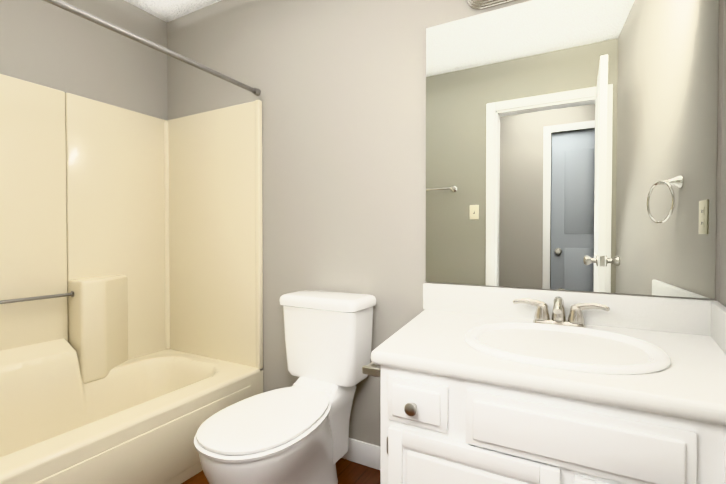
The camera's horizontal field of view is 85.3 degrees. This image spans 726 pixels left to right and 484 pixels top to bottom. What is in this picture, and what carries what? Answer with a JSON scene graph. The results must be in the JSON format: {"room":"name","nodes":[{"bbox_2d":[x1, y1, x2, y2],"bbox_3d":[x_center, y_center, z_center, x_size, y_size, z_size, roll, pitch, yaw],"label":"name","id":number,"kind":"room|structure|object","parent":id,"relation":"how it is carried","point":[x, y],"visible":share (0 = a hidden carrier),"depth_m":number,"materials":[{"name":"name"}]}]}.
{"room":"bathroom","nodes":[
{"label":"bathroom","id":0,"kind":"room"},
{"bbox_2d":[0,0,167,119],"bbox_3d":[-1.695,-0.166,1.766,0.120,2.400,1.720,0,1,29],"label":"wall","id":1,"kind":"structure","parent":0,"point":[44,43],"depth_m":2.08,"materials":[{"name":"grey paint"}]},
{"bbox_2d":[124,0,220,21],"bbox_3d":[-0.343,-1.373,0.552,3.640,0.050,2.760,0,1,29],"label":"ceiling","id":2,"kind":"structure","parent":0,"point":[167,10],"depth_m":2.30,"materials":[{"name":"paint"}]},
{"bbox_2d":[182,458,379,483],"bbox_3d":[-0.343,1.077,0.590,3.640,0.050,2.760,0,1,29],"label":"floor","id":3,"kind":"structure","parent":0,"point":[349,472],"depth_m":1.75,"materials":[{"name":"brown wood"}]},
{"bbox_2d":[0,74,262,483],"bbox_3d":[-1.263,0.146,1.603,0.796,1.781,1.596,0,1,29],"label":"bathtub","id":4,"kind":"object","parent":3,"relation":"on","point":[131,297],"visible":1,"depth_m":2.03,"materials":[{"name":"beige plastic"}]},
{"bbox_2d":[194,290,376,483],"bbox_3d":[-0.286,0.638,1.530,0.400,0.800,0.765,0,1,29],"label":"toilet","id":5,"kind":"object","parent":3,"relation":"on","point":[297,432],"visible":1,"depth_m":1.56,"materials":[{"name":"white ceramic"}]},
{"bbox_2d":[362,283,725,483],"bbox_3d":[0.515,0.613,1.154,0.957,0.861,0.688,0,1,29],"label":"bathroom vanity","id":6,"kind":"object","parent":3,"relation":"on","point":[487,385],"visible":0.96,"depth_m":0.96,"materials":[{"name":"white paint"}]},
{"bbox_2d":[167,0,723,446],"bbox_3d":[-0.034,-0.168,1.906,2.900,2.400,0.120,0,1,29],"label":"wall","id":7,"kind":"structure","parent":0,"point":[340,85],"depth_m":1.89,"materials":[{"name":"grey paint"}]},
{"bbox_2d":[341,438,379,469],"bbox_3d":[-0.093,0.980,1.881,1.002,0.105,0.011,0,1,29],"label":"baseboard","id":8,"kind":"structure","parent":7,"relation":"attached to","point":[363,453],"depth_m":1.81,"materials":[{"name":"white wood"}]},
{"bbox_2d":[467,0,516,9],"bbox_3d":[0.668,-1.024,1.389,0.624,0.228,0.088,0,1,29],"label":"sconce","id":9,"kind":"object","parent":7,"relation":"attached to","point":[479,4],"visible":1,"depth_m":1.53,"materials":[{"name":"silver metal"}]},
{"bbox_2d":[426,0,718,298],"bbox_3d":[0.679,-0.361,1.440,0.940,1.067,0.005,0,1,29],"label":"mirror","id":10,"kind":"object","parent":7,"relation":"attached to","point":[571,145],"visible":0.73,"depth_m":1.40,"materials":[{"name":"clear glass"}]},
{"bbox_2d":[719,0,725,306],"bbox_3d":[0.703,-0.147,0.524,0.280,2.400,1.600,0,1,29],"label":"wall","id":11,"kind":"structure","parent":0,"point":[722,296],"depth_m":1.18,"materials":[{"name":"grey paint"}]},
{"bbox_3d":[-0.859,-0.145,0.397,2.900,2.400,0.120,0,1,29],"label":"wall","id":12,"kind":"structure","parent":0,"visible":0},
{"bbox_2d":[43,0,260,95],"bbox_3d":[-0.928,-0.776,1.389,0.038,0.038,1.566,0,1,29],"label":"curtain rod","id":13,"kind":"object","parent":12,"relation":"attached to","point":[106,24],"visible":0.96,"depth_m":1.52,"materials":[{"name":"grey metal"}]}
]}

